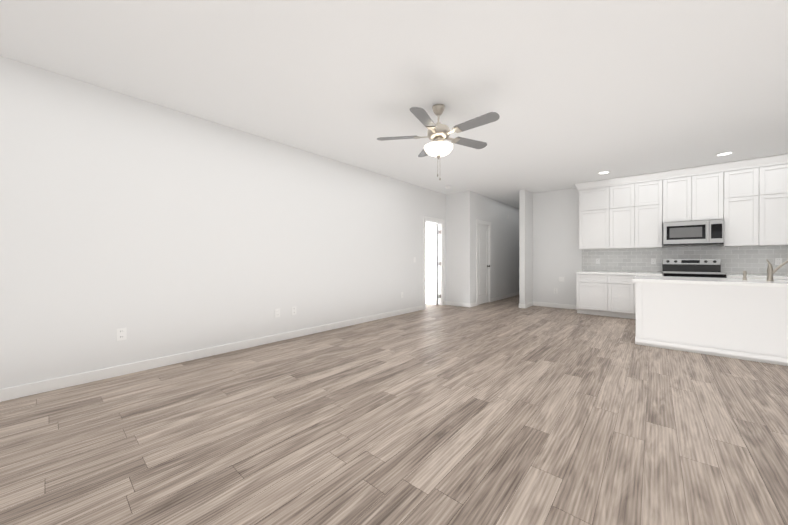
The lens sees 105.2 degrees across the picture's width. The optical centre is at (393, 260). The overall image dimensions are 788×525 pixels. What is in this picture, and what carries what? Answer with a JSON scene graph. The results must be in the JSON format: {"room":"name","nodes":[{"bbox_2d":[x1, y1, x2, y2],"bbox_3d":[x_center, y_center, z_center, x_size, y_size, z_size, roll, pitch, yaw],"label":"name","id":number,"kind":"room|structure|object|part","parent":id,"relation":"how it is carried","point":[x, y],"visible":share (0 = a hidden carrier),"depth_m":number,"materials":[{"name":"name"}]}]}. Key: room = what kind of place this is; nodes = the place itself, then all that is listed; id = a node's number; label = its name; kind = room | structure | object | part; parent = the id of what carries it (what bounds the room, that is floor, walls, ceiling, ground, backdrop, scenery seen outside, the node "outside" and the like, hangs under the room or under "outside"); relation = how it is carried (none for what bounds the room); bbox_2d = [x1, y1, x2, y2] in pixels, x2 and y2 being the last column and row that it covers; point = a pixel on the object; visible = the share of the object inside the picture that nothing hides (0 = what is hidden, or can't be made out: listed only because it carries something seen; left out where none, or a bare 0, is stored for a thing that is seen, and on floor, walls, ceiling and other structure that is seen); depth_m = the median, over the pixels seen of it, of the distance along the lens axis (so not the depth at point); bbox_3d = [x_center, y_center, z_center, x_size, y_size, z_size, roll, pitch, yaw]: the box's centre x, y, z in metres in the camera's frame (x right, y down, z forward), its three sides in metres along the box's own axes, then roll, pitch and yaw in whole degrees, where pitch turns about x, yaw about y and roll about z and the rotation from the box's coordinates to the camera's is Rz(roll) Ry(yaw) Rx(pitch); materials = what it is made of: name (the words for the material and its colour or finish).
{"room":"kitchen","nodes":[
{"label":"kitchen","id":0,"kind":"room"},
{"bbox_2d":[0,56,445,388],"bbox_3d":[-2.176,-0.252,3.567,0.120,2.740,10.450,0,0,41],"label":"wall","id":1,"kind":"structure","parent":0,"point":[157,231],"depth_m":3.19,"materials":[{"name":"white paint"}]},
{"bbox_2d":[117,328,126,340],"bbox_3d":[-2.647,0.720,2.925,0.007,0.115,0.072,0,0,41],"label":"electrical outlet","id":2,"kind":"object","parent":1,"relation":"attached to","point":[121,333],"visible":1,"depth_m":2.92,"materials":[{"name":"white plastic"}]},
{"bbox_2d":[275,309,279,317],"bbox_3d":[-1.601,0.727,4.136,0.007,0.115,0.072,0,0,41],"label":"electrical outlet","id":3,"kind":"object","parent":1,"relation":"attached to","point":[277,312],"visible":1,"depth_m":4.13,"materials":[{"name":"white plastic"}]},
{"bbox_2d":[0,292,576,401],"bbox_3d":[3.083,1.070,2.772,8.880,0.100,15.880,0,0,41],"label":"baseboard","id":4,"kind":"structure","parent":1,"relation":"attached to","point":[15,392],"depth_m":3.34,"materials":[{"name":"white wood"}]},
{"bbox_2d":[426,224,440,304],"bbox_3d":[0.814,0.101,7.601,0.808,2.000,0.073,0,0,37],"label":"door","id":5,"kind":"structure","parent":1,"relation":"in","point":[431,264],"depth_m":7.48,"materials":[{"name":"white wood"}]},
{"bbox_3d":[1.120,0.100,7.406,0.083,1.670,0.012,0,0,41],"label":"hinges on the door trim","id":6,"kind":"part","parent":5,"relation":"part of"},
{"bbox_2d":[423,216,444,309],"bbox_3d":[0.900,0.059,7.127,0.152,2.103,0.906,0,0,41],"label":"door frame","id":7,"kind":"structure","parent":1,"relation":"attached to","point":[441,259],"depth_m":7.37,"materials":[{"name":"white wood"}]},
{"bbox_2d":[0,295,787,524],"bbox_3d":[2.117,1.148,3.858,12.000,0.060,16.500,0,0,41],"label":"floor","id":8,"kind":"structure","parent":0,"point":[507,411],"depth_m":1.95,"materials":[{"name":"brown wood"}]},
{"bbox_2d":[576,275,611,316],"bbox_3d":[4.201,0.697,6.272,0.595,0.830,0.617,0,0,41],"label":"base cabinet","id":9,"kind":"object","parent":8,"relation":"on","point":[605,293],"depth_m":6.04,"materials":[{"name":"white wood"}]},
{"bbox_2d":[576,271,662,274],"bbox_3d":[4.472,0.262,6.026,1.345,0.039,0.633,0,0,41],"label":"countertop","id":10,"kind":"structure","parent":9,"relation":"on","point":[579,272],"depth_m":5.92,"materials":[{"name":"white stone"}]},
{"bbox_2d":[612,275,662,318],"bbox_3d":[4.661,0.698,5.875,0.861,0.830,0.617,0,0,41],"label":"base cabinet","id":11,"kind":"object","parent":8,"relation":"on","point":[623,286],"depth_m":5.73,"materials":[{"name":"white wood"}]},
{"bbox_2d":[662,259,726,277],"bbox_3d":[5.245,0.544,5.303,0.764,1.140,0.713,0,0,41],"label":"range","id":12,"kind":"object","parent":8,"relation":"on","point":[711,268],"visible":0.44,"depth_m":5.36,"materials":[{"name":"silver metal"}]},
{"bbox_2d":[635,284,787,365],"bbox_3d":[4.480,0.703,3.578,2.484,0.830,1.031,0,0,41],"label":"kitchen island","id":13,"kind":"object","parent":8,"relation":"on","point":[739,318],"depth_m":3.52,"materials":[{"name":"white"}]},
{"bbox_2d":[633,276,787,287],"bbox_3d":[4.481,0.268,3.578,2.530,0.039,1.090,0,0,41],"label":"island countertop","id":14,"kind":"structure","parent":13,"relation":"on","point":[638,279],"depth_m":3.67,"materials":[{"name":"white stone"}]},
{"bbox_2d":[742,271,746,279],"bbox_3d":[4.352,0.189,3.735,0.048,0.117,0.048,0,0,41],"label":"sprayer","id":15,"kind":"object","parent":14,"relation":"on","point":[744,275],"visible":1,"depth_m":3.73,"materials":[{"name":"silver metal"}]},
{"bbox_2d":[766,259,787,280],"bbox_3d":[4.601,0.119,3.548,0.291,0.258,0.104,0,0,41],"label":"faucet","id":16,"kind":"object","parent":14,"relation":"on","point":[770,271],"visible":1,"depth_m":3.59,"materials":[{"name":"silver metal"}]},
{"bbox_2d":[747,278,787,279],"bbox_3d":[5.880,0.701,4.822,0.822,0.830,0.617,0,0,41],"label":"base cabinet","id":17,"kind":"object","parent":8,"relation":"on","point":[747,278],"depth_m":4.58,"materials":[{"name":"white"}]},
{"bbox_2d":[726,274,787,277],"bbox_3d":[6.144,0.266,4.582,1.534,0.039,0.633,0,0,41],"label":"countertop","id":18,"kind":"structure","parent":17,"relation":"on","point":[728,275],"depth_m":4.78,"materials":[{"name":"white stone"}]},
{"bbox_2d":[0,0,787,208],"bbox_3d":[2.117,-1.662,3.852,12.000,0.080,16.500,0,0,41],"label":"ceiling","id":19,"kind":"structure","parent":0,"point":[571,93],"depth_m":2.61,"materials":[{"name":"white paint"}]},
{"bbox_2d":[377,104,499,179],"bbox_3d":[0.499,-1.225,3.148,1.236,0.790,1.271,0,0,41],"label":"fan","id":20,"kind":"object","parent":19,"relation":"hanging from","point":[438,134],"visible":1,"depth_m":3.09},
{"bbox_2d":[715,152,733,155],"bbox_3d":[5.048,-1.619,4.597,0.196,0.007,0.196,0,0,41],"label":"recessed light","id":21,"kind":"object","parent":19,"relation":"in","point":[724,154],"visible":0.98,"depth_m":4.61,"materials":[{"name":"white plastic"}]},
{"bbox_2d":[426,191,471,303],"bbox_3d":[0.436,-0.262,8.294,3.650,2.740,0.120,0,0,41],"label":"wall","id":22,"kind":"structure","parent":0,"point":[458,246],"depth_m":7.25,"materials":[{"name":"white paint"}]},
{"bbox_2d":[472,192,518,302],"bbox_3d":[3.749,-0.265,9.429,0.120,2.740,5.930,0,0,41],"label":"wall","id":23,"kind":"structure","parent":0,"point":[504,249],"depth_m":8.41,"materials":[{"name":"white paint"}]},
{"bbox_2d":[476,219,490,305],"bbox_3d":[2.239,0.058,7.669,0.135,2.103,0.856,0,0,41],"label":"door frame","id":24,"kind":"structure","parent":23,"relation":"attached to","point":[482,222],"depth_m":7.62,"materials":[{"name":"white wood"}]},
{"bbox_2d":[478,224,489,304],"bbox_3d":[2.278,0.101,7.635,0.107,2.000,0.664,0,0,41],"label":"hall door","id":25,"kind":"structure","parent":23,"relation":"in","point":[483,257],"depth_m":7.67,"materials":[{"name":"white wood"}]},
{"bbox_2d":[519,189,532,303],"bbox_3d":[4.711,-0.264,8.982,0.120,2.740,5.350,0,0,41],"label":"wall","id":26,"kind":"structure","parent":0,"point":[525,246],"depth_m":7.00,"materials":[{"name":"white paint"}]},
{"bbox_2d":[533,164,781,304],"bbox_3d":[6.212,-0.255,5.022,7.330,2.740,0.120,0,0,41],"label":"wall","id":27,"kind":"structure","parent":0,"point":[557,252],"depth_m":7.03,"materials":[{"name":"white paint"}]},
{"bbox_2d":[579,186,614,248],"bbox_3d":[4.288,-0.863,6.370,0.595,1.250,0.347,0,0,41],"label":"upper cabinet","id":28,"kind":"object","parent":27,"relation":"attached to","point":[596,206],"depth_m":6.22,"materials":[{"name":"white wood"}]},
{"bbox_2d":[615,184,638,247],"bbox_3d":[4.619,-0.862,6.084,0.520,1.250,0.347,0,0,41],"label":"upper cabinet","id":29,"kind":"object","parent":27,"relation":"attached to","point":[628,216],"depth_m":5.90,"materials":[{"name":"white wood"}]},
{"bbox_2d":[639,180,662,247],"bbox_3d":[4.900,-0.862,5.842,0.460,1.250,0.347,0,0,41],"label":"upper cabinet","id":30,"kind":"object","parent":27,"relation":"attached to","point":[650,193],"depth_m":5.68,"materials":[{"name":"white wood"}]},
{"bbox_2d":[582,246,787,274],"bbox_3d":[5.549,-0.001,5.510,3.629,0.490,0.007,0,0,41],"label":"backsplash","id":31,"kind":"structure","parent":27,"relation":"attached to","point":[750,260],"depth_m":5.58,"materials":[{"name":"tile"}]},
{"bbox_2d":[651,258,655,263],"bbox_3d":[5.086,0.023,5.899,0.072,0.115,0.007,0,0,41],"label":"outlet","id":32,"kind":"object","parent":31,"relation":"attached to","point":[653,260],"visible":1,"depth_m":5.90,"materials":[{"name":"white plastic"}]},
{"bbox_2d":[775,258,781,264],"bbox_3d":[6.252,0.025,4.893,0.072,0.115,0.007,0,0,41],"label":"outlet","id":33,"kind":"object","parent":31,"relation":"attached to","point":[778,261],"visible":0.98,"depth_m":4.89,"materials":[{"name":"white plastic"}]},
{"bbox_2d":[662,172,723,223],"bbox_3d":[5.365,-1.088,5.440,0.766,0.795,0.347,0,0,41],"label":"upper cabinet","id":34,"kind":"object","parent":27,"relation":"attached to","point":[695,198],"visible":0.98,"depth_m":5.29,"materials":[{"name":"white wood"}]},
{"bbox_2d":[663,219,723,245],"bbox_3d":[5.336,-0.475,5.405,0.754,0.418,0.436,0,0,41],"label":"microwave","id":35,"kind":"object","parent":34,"relation":"attached to","point":[698,233],"visible":1,"depth_m":5.23,"materials":[{"name":"silver metal"}]},
{"bbox_2d":[720,166,767,246],"bbox_3d":[5.823,-0.860,5.044,0.441,1.250,0.347,0,0,41],"label":"upper cabinet","id":36,"kind":"object","parent":27,"relation":"attached to","point":[755,207],"depth_m":4.90,"materials":[{"name":"white wood"}]},
{"bbox_2d":[575,154,787,190],"bbox_3d":[5.416,-1.555,5.353,3.757,0.138,0.411,0,0,41],"label":"crown molding","id":37,"kind":"structure","parent":36,"relation":"attached to","point":[736,165],"depth_m":5.29,"materials":[{"name":"white wood"}]},
{"bbox_2d":[768,164,787,245],"bbox_3d":[6.089,-0.859,4.815,0.501,1.250,0.347,0,0,41],"label":"upper cabinet","id":38,"kind":"object","parent":27,"relation":"attached to","point":[777,174],"depth_m":4.69,"materials":[{"name":"white wood"}]}
]}

